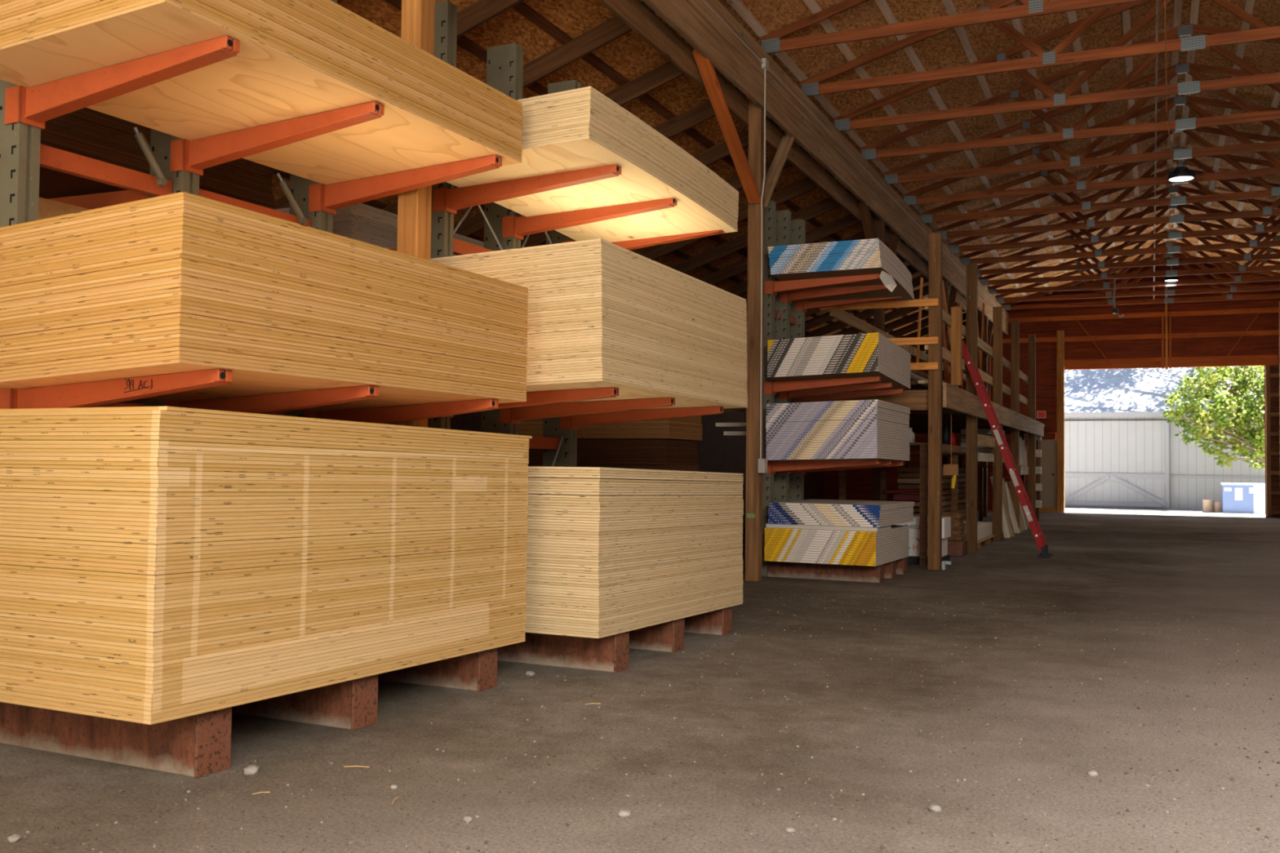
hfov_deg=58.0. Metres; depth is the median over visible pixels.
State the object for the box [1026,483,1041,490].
board
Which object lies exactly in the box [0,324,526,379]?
plywood sheet
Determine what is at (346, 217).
panel
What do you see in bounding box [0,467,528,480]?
plywood sheet
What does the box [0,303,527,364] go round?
plywood sheet
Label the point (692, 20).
header beam
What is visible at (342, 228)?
panel
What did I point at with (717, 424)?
board
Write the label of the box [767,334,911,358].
sheet
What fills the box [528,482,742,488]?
plywood sheet
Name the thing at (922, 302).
stick
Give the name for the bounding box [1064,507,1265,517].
yard
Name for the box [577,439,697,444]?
plywood sheet
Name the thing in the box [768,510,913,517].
sheet
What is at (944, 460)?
timber post
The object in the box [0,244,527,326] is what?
plywood sheet
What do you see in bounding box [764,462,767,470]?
outlet plate
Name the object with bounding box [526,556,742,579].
plywood sheet
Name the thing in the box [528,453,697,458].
plywood sheet
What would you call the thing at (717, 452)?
wall
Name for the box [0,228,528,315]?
plywood sheet
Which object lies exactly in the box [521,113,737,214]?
plywood sheet
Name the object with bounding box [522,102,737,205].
plywood sheet
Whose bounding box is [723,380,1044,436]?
shelf
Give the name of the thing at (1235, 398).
leafy tree
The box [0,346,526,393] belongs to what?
plywood sheet
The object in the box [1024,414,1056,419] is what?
trim
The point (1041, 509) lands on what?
trim
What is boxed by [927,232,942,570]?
post
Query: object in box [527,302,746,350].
plywood sheet
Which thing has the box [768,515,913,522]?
sheet
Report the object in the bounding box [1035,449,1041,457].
board
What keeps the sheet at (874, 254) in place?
on the sheet at (873, 256)
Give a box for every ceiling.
[271,0,989,356]
[718,0,1186,306]
[1169,0,1279,275]
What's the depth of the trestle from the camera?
12.33 m
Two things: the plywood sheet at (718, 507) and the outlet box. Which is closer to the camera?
the plywood sheet at (718, 507)
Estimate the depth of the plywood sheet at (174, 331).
4.60 m
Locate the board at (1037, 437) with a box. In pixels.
[1026,433,1041,439]
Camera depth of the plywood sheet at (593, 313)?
6.73 m
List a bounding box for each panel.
[273,203,484,244]
[288,205,484,247]
[332,226,397,243]
[333,210,397,227]
[333,216,397,232]
[333,222,457,255]
[337,232,397,248]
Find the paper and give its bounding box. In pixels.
[879,271,897,292]
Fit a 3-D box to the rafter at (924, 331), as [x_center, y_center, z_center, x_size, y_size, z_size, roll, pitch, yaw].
[6.242,-2.025,29.942,5.068,1.921,0.040,0,-2,24]
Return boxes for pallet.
[977,534,995,548]
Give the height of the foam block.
0.212 m
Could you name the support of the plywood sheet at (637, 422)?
on the plywood sheet at (610, 424)
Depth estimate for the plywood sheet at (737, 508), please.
6.70 m
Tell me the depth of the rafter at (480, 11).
9.23 m
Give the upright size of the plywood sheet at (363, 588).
0.054 m
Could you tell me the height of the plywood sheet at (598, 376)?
0.087 m
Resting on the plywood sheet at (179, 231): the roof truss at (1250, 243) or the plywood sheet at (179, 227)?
the plywood sheet at (179, 227)
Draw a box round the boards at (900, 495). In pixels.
[883,488,942,501]
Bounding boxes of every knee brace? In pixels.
[692,48,760,204]
[764,133,794,207]
[857,200,875,239]
[888,231,900,254]
[948,285,957,315]
[977,309,987,356]
[987,320,992,357]
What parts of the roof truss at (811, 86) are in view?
nail plate, nail plate, nail plate, nail plate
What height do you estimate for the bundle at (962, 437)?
0.100 m
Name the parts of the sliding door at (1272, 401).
rail, rail, rail, rail, panel, rail, rail, rail, rail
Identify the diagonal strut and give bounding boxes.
[1073,315,1114,368]
[1219,311,1259,367]
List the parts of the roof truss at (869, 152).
nail plate, nail plate, nail plate, nail plate, nail plate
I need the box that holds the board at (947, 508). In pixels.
[913,502,965,512]
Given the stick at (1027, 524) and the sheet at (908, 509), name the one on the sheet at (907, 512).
the sheet at (908, 509)
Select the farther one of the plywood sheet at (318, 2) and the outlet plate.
the outlet plate
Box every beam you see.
[597,0,992,333]
[642,0,1008,335]
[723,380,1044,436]
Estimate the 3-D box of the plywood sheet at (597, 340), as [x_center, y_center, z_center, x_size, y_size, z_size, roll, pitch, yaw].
[-0.252,-0.398,7.694,1.200,0.087,2.280,0,-2,26]
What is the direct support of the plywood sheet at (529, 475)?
on the plywood sheet at (529, 478)
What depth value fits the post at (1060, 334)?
31.67 m
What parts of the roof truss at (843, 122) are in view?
nail plate, nail plate, nail plate, nail plate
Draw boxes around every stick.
[819,298,938,311]
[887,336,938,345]
[910,362,938,370]
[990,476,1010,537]
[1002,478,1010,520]
[1002,497,1014,536]
[1004,481,1020,533]
[1008,481,1025,530]
[1008,488,1022,532]
[1019,436,1021,466]
[1019,502,1026,529]
[1021,437,1023,466]
[1022,440,1025,466]
[1022,440,1027,466]
[1022,508,1029,527]
[1025,445,1028,466]
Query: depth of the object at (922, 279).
17.76 m
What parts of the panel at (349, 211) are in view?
white panel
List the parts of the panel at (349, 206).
white panel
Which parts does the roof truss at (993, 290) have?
nail plate, nail plate, nail plate, nail plate, nail plate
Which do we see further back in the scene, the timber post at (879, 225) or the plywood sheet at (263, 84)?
the timber post at (879, 225)
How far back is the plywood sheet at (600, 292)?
6.72 m
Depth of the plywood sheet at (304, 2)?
5.41 m
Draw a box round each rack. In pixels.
[0,0,502,778]
[386,0,732,672]
[761,200,907,582]
[1019,433,1039,521]
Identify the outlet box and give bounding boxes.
[757,458,767,473]
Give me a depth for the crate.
15.68 m
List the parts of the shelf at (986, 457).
leg, leg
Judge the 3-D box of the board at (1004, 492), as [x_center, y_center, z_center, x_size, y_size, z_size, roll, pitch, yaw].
[6.625,1.453,20.942,0.225,1.026,0.226,0,-2,23]
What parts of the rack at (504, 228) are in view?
brace rod, brace rod, brace rod, brace rod, leg, brace rod, plate, leg, plate, leg, plate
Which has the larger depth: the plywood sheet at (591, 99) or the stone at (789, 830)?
the plywood sheet at (591, 99)
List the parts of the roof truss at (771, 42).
nail plate, nail plate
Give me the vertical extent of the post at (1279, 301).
5.400 m
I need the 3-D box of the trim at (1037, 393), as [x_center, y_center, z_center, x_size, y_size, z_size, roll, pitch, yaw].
[8.545,-0.905,33.218,6.450,0.130,0.045,0,-2,24]
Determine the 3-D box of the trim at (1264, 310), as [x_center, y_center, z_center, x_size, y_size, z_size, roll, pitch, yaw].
[14.302,-2.994,30.738,9.000,0.130,0.045,0,-2,24]
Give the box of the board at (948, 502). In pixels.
[903,497,965,506]
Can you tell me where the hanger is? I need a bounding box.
[1161,285,1171,369]
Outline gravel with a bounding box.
[4,590,1279,852]
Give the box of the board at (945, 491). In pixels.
[904,487,965,494]
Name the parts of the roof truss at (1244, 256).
nail plate, nail plate, nail plate, nail plate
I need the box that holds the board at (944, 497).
[942,492,965,500]
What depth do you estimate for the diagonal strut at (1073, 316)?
31.46 m
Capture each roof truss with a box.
[760,0,1146,53]
[800,0,1279,96]
[832,0,1279,131]
[860,23,1279,159]
[883,62,1279,184]
[902,94,1279,204]
[920,126,1279,222]
[934,146,1279,238]
[947,166,1279,252]
[959,185,1279,264]
[977,204,1279,275]
[978,221,1279,285]
[986,228,1279,294]
[995,240,1279,302]
[1001,252,1279,310]
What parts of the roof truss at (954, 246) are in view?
nail plate, nail plate, nail plate, nail plate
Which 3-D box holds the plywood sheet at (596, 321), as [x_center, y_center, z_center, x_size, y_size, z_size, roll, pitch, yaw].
[-0.253,-0.508,7.697,1.200,0.087,2.280,0,-2,26]
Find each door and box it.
[1040,440,1057,507]
[1265,365,1279,515]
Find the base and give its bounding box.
[907,555,949,564]
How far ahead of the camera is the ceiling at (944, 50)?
15.44 m
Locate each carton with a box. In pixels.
[896,515,951,538]
[908,537,947,556]
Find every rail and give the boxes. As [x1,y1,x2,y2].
[829,310,965,381]
[924,297,1028,384]
[924,344,1028,406]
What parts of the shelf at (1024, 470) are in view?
leg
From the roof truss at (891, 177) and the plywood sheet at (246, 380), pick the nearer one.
the plywood sheet at (246, 380)
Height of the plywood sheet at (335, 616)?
0.054 m
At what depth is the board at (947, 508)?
17.84 m
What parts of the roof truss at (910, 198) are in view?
nail plate, nail plate, nail plate, nail plate, nail plate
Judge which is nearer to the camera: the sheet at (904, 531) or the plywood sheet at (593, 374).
the plywood sheet at (593, 374)
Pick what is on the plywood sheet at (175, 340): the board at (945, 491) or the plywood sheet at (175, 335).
the plywood sheet at (175, 335)
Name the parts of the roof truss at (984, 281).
nail plate, nail plate, nail plate, nail plate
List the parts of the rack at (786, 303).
brace rod, leg, plate, leg, plate, leg, plate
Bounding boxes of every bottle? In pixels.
[942,426,949,444]
[950,433,955,445]
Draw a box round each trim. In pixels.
[915,432,1056,437]
[948,363,992,368]
[987,391,1056,396]
[1002,329,1279,343]
[1008,307,1279,323]
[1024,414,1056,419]
[1039,507,1057,512]
[1064,355,1278,369]
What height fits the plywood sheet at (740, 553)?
0.054 m
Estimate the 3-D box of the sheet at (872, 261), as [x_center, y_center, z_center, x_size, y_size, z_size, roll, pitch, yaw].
[2.251,-1.591,12.724,1.190,0.159,1.500,0,-2,26]
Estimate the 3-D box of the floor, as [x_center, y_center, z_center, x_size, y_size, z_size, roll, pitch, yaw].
[4.024,1.684,13.478,14.800,0.001,40.000,0,-2,24]
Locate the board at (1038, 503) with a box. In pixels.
[1035,500,1041,507]
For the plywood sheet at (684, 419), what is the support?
on the plywood sheet at (664, 420)
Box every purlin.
[274,168,484,241]
[384,0,949,343]
[474,204,808,333]
[511,1,919,299]
[707,234,927,351]
[726,0,1004,303]
[803,0,1027,296]
[875,0,1052,294]
[942,0,1074,285]
[1007,2,1095,274]
[1066,10,1119,273]
[1121,8,1142,260]
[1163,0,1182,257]
[1170,0,1199,257]
[1195,0,1255,257]
[1224,90,1279,251]
[1248,196,1279,266]
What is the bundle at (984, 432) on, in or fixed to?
on the bundle at (962, 437)
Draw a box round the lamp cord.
[1164,0,1179,162]
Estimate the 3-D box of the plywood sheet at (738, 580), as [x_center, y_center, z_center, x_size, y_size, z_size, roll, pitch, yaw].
[-0.280,1.053,7.636,1.200,0.054,2.230,0,-2,26]
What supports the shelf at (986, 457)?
on the floor
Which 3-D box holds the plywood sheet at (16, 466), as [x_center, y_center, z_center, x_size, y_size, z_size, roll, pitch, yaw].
[-1.704,0.214,5.491,1.200,0.054,2.510,0,-2,26]
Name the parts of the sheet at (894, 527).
spacer panel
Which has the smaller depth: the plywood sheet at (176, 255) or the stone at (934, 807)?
the stone at (934, 807)
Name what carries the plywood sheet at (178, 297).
on the plywood sheet at (179, 305)
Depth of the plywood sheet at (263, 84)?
5.17 m
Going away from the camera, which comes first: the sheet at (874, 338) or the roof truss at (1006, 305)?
the sheet at (874, 338)
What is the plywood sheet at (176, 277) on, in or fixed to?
on the plywood sheet at (175, 281)
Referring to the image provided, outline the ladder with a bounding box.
[962,340,1052,558]
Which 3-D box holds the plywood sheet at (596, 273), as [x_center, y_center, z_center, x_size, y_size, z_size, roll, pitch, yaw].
[-0.256,-0.777,7.708,1.200,0.087,2.280,0,-2,26]
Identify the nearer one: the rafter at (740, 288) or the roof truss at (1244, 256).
the rafter at (740, 288)
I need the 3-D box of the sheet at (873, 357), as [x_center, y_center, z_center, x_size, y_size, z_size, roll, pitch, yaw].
[2.204,-0.610,12.664,1.190,0.147,1.450,0,-2,26]
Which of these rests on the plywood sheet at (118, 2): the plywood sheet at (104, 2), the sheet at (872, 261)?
the plywood sheet at (104, 2)
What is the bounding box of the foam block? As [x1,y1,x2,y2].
[963,521,992,540]
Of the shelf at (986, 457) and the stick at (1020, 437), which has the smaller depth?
the shelf at (986, 457)
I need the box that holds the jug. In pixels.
[909,427,915,442]
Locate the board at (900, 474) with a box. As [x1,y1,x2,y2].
[897,472,965,477]
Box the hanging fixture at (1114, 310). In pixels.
[1111,278,1124,317]
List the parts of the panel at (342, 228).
white panel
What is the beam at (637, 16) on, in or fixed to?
attached to the timber post at (417, 23)
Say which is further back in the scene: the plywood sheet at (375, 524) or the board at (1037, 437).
the board at (1037, 437)
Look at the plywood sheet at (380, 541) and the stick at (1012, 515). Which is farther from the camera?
the stick at (1012, 515)
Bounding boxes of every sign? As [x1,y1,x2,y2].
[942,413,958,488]
[1036,411,1045,417]
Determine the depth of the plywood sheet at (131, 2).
4.59 m
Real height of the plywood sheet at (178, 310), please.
0.086 m
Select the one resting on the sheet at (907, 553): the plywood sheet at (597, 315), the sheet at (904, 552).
the sheet at (904, 552)
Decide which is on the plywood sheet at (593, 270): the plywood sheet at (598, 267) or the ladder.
the plywood sheet at (598, 267)
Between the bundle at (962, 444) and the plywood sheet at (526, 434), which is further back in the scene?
the bundle at (962, 444)
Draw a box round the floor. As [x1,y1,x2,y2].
[0,510,1279,852]
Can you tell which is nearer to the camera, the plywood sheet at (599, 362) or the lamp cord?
the plywood sheet at (599, 362)
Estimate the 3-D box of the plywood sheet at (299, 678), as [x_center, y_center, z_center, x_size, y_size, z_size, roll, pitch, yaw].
[-1.716,1.065,5.464,1.200,0.054,2.510,0,-2,26]
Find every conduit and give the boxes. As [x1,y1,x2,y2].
[701,0,1008,458]
[1153,0,1159,298]
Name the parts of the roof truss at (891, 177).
nail plate, nail plate, nail plate, nail plate, nail plate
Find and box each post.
[394,0,435,475]
[745,98,764,581]
[872,213,884,501]
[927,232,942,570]
[942,276,948,472]
[951,306,962,386]
[965,262,977,553]
[981,315,987,516]
[992,306,1002,541]
[1010,319,1019,533]
[1028,333,1035,515]
[1056,330,1064,512]
[1279,301,1279,400]
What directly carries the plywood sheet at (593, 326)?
on the plywood sheet at (592, 330)
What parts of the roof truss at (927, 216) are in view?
nail plate, nail plate, nail plate, nail plate, nail plate, nail plate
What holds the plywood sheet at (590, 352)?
on the plywood sheet at (594, 354)
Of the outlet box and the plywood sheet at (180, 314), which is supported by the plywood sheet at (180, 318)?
the plywood sheet at (180, 314)
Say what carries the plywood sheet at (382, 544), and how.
on the plywood sheet at (372, 548)
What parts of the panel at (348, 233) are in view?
white panel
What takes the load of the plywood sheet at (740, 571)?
on the plywood sheet at (739, 573)
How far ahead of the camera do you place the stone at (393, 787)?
4.23 m
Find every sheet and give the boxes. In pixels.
[0,0,521,127]
[0,0,521,132]
[0,0,521,135]
[0,0,521,137]
[0,0,521,140]
[0,0,521,143]
[0,0,521,146]
[0,0,521,148]
[0,0,521,154]
[0,0,521,157]
[0,0,521,159]
[0,0,521,184]
[0,0,522,129]
[0,0,522,151]
[0,191,528,290]
[0,195,528,293]
[0,200,528,296]
[0,204,528,298]
[0,208,528,302]
[0,212,528,304]
[0,216,528,306]
[0,220,528,310]
[0,225,527,312]
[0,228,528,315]
[0,233,527,318]
[0,237,527,320]
[0,241,527,323]
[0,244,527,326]
[0,248,527,328]
[0,253,527,331]
[0,257,527,334]
[0,262,527,337]
[0,266,527,340]
[0,270,527,342]
[0,274,527,345]
[0,278,527,348]
[0,282,527,351]
[0,287,527,354]
[0,291,527,356]
[0,295,527,359]
[0,299,527,362]
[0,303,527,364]
[0,307,526,368]
[0,312,526,370]
[0,316,526,373]
[0,320,526,376]
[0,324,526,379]
[0,328,526,382]
[0,333,526,384]
[0,337,526,387]
[0,342,526,390]
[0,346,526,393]
[0,350,526,395]
[0,355,526,398]
[0,359,526,411]
[0,406,532,438]
[0,409,528,441]
[0,414,528,444]
[0,418,528,446]
[0,422,528,449]
[0,426,528,452]
[0,431,528,455]
[0,435,528,457]
[0,440,528,461]
[0,444,528,463]
[0,448,528,466]
[0,452,528,469]
[0,456,528,471]
[0,460,528,475]
[0,464,528,477]
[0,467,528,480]
[0,471,528,483]
[0,475,528,485]
[0,480,528,488]
[0,483,528,492]
[0,487,528,496]
[0,491,528,501]
[0,495,528,505]
[0,499,528,509]
[0,502,528,514]
[0,506,527,518]
[0,508,528,522]
[0,511,528,526]
[0,514,527,531]
[0,516,527,535]
[0,520,527,539]
[0,522,527,544]
[0,525,527,548]
[0,528,527,553]
[0,531,527,557]
[0,533,527,561]
[0,537,527,566]
[0,539,527,570]
[0,542,526,574]
[0,545,527,579]
[0,548,527,584]
[0,551,526,588]
[0,554,526,592]
[0,556,526,597]
[0,560,526,601]
[0,562,526,605]
[0,564,526,610]
[0,568,526,614]
[0,570,526,618]
[0,573,526,623]
[0,576,526,627]
[0,579,526,631]
[0,582,525,636]
[0,585,526,640]
[0,587,525,645]
[0,591,525,649]
[0,593,525,653]
[0,595,525,658]
[0,599,525,662]
[0,601,526,666]
[0,604,526,671]
[0,607,526,675]
[0,610,526,680]
[0,613,525,684]
[0,616,526,689]
[0,618,526,693]
[0,622,525,698]
[0,624,525,702]
[0,627,525,707]
[0,630,525,711]
[0,633,524,715]
[0,635,525,719]
[0,639,524,724]
[39,166,128,199]
[40,127,274,198]
[40,130,274,202]
[40,135,275,206]
[40,141,273,208]
[45,119,271,190]
[45,122,272,194]
[52,116,272,186]
[59,114,271,182]
[66,111,272,177]
[75,108,274,174]
[83,107,274,170]
[275,0,522,124]
[284,0,522,121]
[291,0,522,119]
[297,0,522,116]
[305,0,522,113]
[312,0,522,111]
[319,0,522,107]
[325,0,522,105]
[430,238,746,301]
[434,240,746,302]
[440,244,746,305]
[444,475,743,484]
[445,136,737,242]
[445,246,746,307]
[452,249,746,309]
[460,252,746,311]
[466,254,746,314]
[471,257,746,315]
[480,260,746,318]
[486,263,746,319]
[492,266,746,322]
[500,268,746,324]
[506,271,746,326]
[508,474,743,481]
[511,480,742,486]
[515,85,738,193]
[515,275,746,328]
[518,423,702,428]
[518,426,702,431]
[518,428,702,433]
[518,431,702,435]
[518,433,702,438]
[520,88,738,195]
[520,127,737,224]
[520,418,701,423]
[520,421,702,426]
[520,485,742,490]
[520,490,742,495]
[521,111,738,212]
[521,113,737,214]
[521,116,737,216]
[521,119,737,218]
[521,122,737,221]
[521,124,737,222]
[521,130,737,226]
[521,133,737,229]
[521,277,746,331]
[521,466,743,475]
[522,91,738,197]
[522,94,738,199]
[522,97,738,201]
[522,100,738,204]
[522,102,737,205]
[522,105,738,208]
[522,108,738,210]
[524,471,743,479]
[524,569,742,596]
[525,361,747,395]
[525,364,747,397]
[525,373,747,403]
[525,507,743,515]
[525,531,742,546]
[525,561,742,585]
[525,563,742,587]
[525,565,742,591]
[525,567,742,593]
[525,572,742,599]
[525,573,742,601]
[525,576,742,604]
[525,577,742,607]
[525,589,742,622]
[525,595,742,630]
[525,597,742,632]
[525,600,742,635]
[525,601,742,638]
[526,325,746,367]
[526,339,746,377]
[526,359,746,392]
[526,367,747,399]
[526,369,747,401]
[526,375,747,405]
[526,378,747,409]
[526,496,742,501]
[526,533,742,548]
[526,535,742,551]
[526,539,742,556]
[526,542,742,559]
[526,544,742,562]
[526,546,742,565]
[526,548,742,568]
[526,551,742,571]
[526,552,742,573]
[526,555,742,577]
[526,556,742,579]
[526,559,742,582]
[526,580,742,610]
[526,582,742,613]
[526,584,742,616]
[526,586,742,618]
[526,591,742,624]
[526,593,742,627]
[527,280,746,333]
[527,299,746,347]
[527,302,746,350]
[527,306,746,352]
[527,308,746,354]
[527,311,746,356]
[527,314,746,359]
[527,316,746,360]
[527,320,746,363]
[527,322,746,364]
[527,328,746,369]
[527,331,746,371]
[527,333,747,373]
[527,337,746,376]
[527,342,746,380]
[527,345,746,382]
[527,347,746,384]
[527,350,746,386]
[527,353,746,388]
[527,355,746,391]
[527,457,697,462]
[527,503,743,509]
[527,506,743,512]
[527,510,743,518]
[527,512,743,520]
[527,514,742,524]
[527,516,742,526]
[527,518,742,528]
[527,520,742,532]
[527,523,742,534]
[527,524,742,537]
[527,527,742,540]
[527,528,742,542]
[527,537,742,554]
[528,283,746,335]
[528,286,746,337]
[528,288,746,339]
[528,291,746,342]
[528,294,746,343]
[528,297,746,346]
[528,448,697,453]
[528,451,697,456]
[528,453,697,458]
[528,460,697,464]
[528,469,742,477]
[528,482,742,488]
[528,488,742,493]
[528,493,742,498]
[528,499,743,504]
[528,502,743,506]
[533,435,702,440]
[536,417,701,422]
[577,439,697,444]
[577,442,697,447]
[577,445,697,449]
[683,416,701,419]
[764,524,909,533]
[764,528,909,537]
[764,529,909,539]
[764,532,909,542]
[764,534,909,544]
[764,537,909,546]
[764,538,909,549]
[764,541,908,551]
[764,543,908,554]
[764,546,908,556]
[764,547,908,559]
[764,550,908,561]
[764,552,908,564]
[764,555,908,566]
[765,406,909,416]
[765,411,909,421]
[765,413,909,422]
[765,416,909,425]
[765,419,909,427]
[765,422,909,430]
[765,424,909,431]
[765,429,909,436]
[765,431,909,439]
[765,434,909,440]
[765,436,909,443]
[765,439,909,445]
[765,456,909,461]
[766,399,910,409]
[766,401,910,412]
[766,404,910,414]
[766,408,909,418]
[766,426,909,434]
[766,441,909,447]
[766,444,909,449]
[766,446,909,452]
[766,448,909,453]
[766,451,909,456]
[766,453,909,458]
[767,238,911,274]
[767,332,910,355]
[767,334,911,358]
[767,337,910,359]
[767,339,910,362]
[767,342,910,364]
[767,344,911,366]
[767,346,910,368]
[767,349,910,370]
[767,351,910,373]
[767,354,910,375]
[767,356,910,377]
[767,359,910,379]
[767,361,910,382]
[767,364,910,384]
[767,366,910,386]
[767,368,910,390]
[768,240,911,277]
[768,243,911,279]
[768,245,911,281]
[768,248,911,283]
[768,250,912,285]
[768,499,914,507]
[768,503,914,510]
[768,506,913,512]
[768,508,913,515]
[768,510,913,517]
[768,512,913,519]
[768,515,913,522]
[768,516,913,524]
[768,519,913,527]
[769,253,913,288]
[769,255,912,289]
[769,257,913,293]
[770,260,913,294]
[770,262,914,297]
[770,265,914,302]
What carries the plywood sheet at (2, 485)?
on the plywood sheet at (2, 489)
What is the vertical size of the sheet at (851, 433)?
0.068 m
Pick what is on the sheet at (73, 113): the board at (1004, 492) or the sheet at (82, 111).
the sheet at (82, 111)
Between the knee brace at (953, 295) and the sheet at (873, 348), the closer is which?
the sheet at (873, 348)
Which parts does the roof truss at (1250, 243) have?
nail plate, nail plate, nail plate, nail plate, nail plate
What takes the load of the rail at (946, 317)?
attached to the post at (956, 312)
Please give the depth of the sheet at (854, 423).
12.03 m
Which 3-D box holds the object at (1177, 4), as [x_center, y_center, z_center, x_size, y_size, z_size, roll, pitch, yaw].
[7.176,-5.096,15.479,0.095,0.060,33.750,0,-2,24]
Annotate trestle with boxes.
[528,463,699,483]
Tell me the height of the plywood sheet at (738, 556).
0.054 m
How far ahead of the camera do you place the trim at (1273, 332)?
30.95 m
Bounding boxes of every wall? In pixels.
[53,400,823,515]
[823,257,1279,518]
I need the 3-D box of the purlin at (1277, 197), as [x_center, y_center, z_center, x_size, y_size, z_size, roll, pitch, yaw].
[8.930,-4.614,14.681,0.095,0.060,33.750,0,-2,24]
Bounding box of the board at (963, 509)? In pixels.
[913,507,965,516]
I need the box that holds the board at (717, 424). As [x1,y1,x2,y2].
[715,422,746,426]
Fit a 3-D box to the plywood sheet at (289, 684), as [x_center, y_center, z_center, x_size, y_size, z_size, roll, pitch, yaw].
[-1.718,1.080,5.465,1.200,0.054,2.510,0,-2,26]
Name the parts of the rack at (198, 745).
tan panel, leg, brace rod, plate, brace rod, leg, plate, leg, plate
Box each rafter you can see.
[273,0,655,208]
[381,48,694,214]
[453,86,746,236]
[457,0,524,38]
[520,118,780,247]
[637,168,833,260]
[669,189,855,273]
[698,209,874,284]
[724,145,808,190]
[724,223,890,295]
[746,237,904,310]
[746,248,918,324]
[804,259,928,317]
[804,274,928,330]
[804,282,950,337]
[830,290,959,335]
[863,294,966,333]
[888,306,964,337]
[899,311,966,337]
[910,337,949,355]
[911,320,966,347]
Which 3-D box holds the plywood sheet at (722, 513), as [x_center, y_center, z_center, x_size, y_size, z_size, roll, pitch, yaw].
[-0.274,0.576,7.651,1.200,0.054,2.230,0,-2,26]
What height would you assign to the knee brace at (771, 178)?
1.080 m
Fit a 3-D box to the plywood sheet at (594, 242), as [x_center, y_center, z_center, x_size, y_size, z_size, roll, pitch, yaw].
[-0.258,-0.947,7.714,1.200,0.087,2.280,0,-2,26]
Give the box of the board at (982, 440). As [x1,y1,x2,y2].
[977,433,995,447]
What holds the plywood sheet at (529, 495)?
on the plywood sheet at (529, 498)
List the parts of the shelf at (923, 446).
leg, leg, leg, leg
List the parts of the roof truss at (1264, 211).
nail plate, nail plate, nail plate, nail plate, nail plate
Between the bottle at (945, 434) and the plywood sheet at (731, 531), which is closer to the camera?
the plywood sheet at (731, 531)
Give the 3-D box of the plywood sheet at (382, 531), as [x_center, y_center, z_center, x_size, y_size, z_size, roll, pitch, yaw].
[-1.706,0.476,5.484,1.200,0.054,2.510,0,-2,26]
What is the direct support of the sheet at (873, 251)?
on the sheet at (874, 254)
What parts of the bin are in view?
lid, panel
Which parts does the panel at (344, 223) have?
white panel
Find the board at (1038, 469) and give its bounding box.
[1035,466,1041,474]
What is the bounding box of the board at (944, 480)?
[897,477,965,483]
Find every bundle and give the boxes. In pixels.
[942,511,965,541]
[960,429,1004,435]
[960,435,1005,441]
[960,442,992,448]
[961,448,992,453]
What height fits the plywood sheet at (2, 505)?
0.054 m
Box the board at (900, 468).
[897,466,965,471]
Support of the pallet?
on the floor
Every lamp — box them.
[1164,275,1178,281]
[1167,159,1195,182]
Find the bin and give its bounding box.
[1220,482,1265,514]
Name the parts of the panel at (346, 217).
white panel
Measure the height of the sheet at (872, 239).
0.159 m
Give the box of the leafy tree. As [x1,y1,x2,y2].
[1160,365,1265,471]
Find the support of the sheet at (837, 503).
on the sheet at (913, 504)
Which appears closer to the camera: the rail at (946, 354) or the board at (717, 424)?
the board at (717, 424)
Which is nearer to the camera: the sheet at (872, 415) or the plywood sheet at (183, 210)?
the plywood sheet at (183, 210)
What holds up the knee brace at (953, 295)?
attached to the timber post at (944, 460)
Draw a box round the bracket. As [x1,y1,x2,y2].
[941,560,951,569]
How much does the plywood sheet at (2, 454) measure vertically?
0.054 m
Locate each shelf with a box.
[838,442,961,566]
[901,452,1020,501]
[962,466,1029,521]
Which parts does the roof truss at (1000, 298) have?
nail plate, nail plate, nail plate, nail plate, nail plate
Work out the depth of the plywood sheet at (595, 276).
6.67 m
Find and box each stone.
[7,834,22,842]
[243,764,258,774]
[390,784,398,789]
[462,816,472,822]
[525,671,534,675]
[618,809,631,817]
[785,827,795,833]
[928,804,941,812]
[1087,770,1097,776]
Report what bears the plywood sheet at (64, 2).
on the plywood sheet at (77, 2)
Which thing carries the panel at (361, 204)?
on the white panel
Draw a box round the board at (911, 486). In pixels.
[897,482,965,488]
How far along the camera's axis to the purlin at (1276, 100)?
19.68 m
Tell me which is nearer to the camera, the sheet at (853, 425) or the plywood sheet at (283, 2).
the plywood sheet at (283, 2)
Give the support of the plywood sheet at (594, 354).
on the plywood sheet at (601, 357)
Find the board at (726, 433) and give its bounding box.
[723,431,746,435]
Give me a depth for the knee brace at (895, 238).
18.51 m
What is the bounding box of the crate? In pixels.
[947,539,967,556]
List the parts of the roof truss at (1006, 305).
nail plate, nail plate, nail plate, nail plate, nail plate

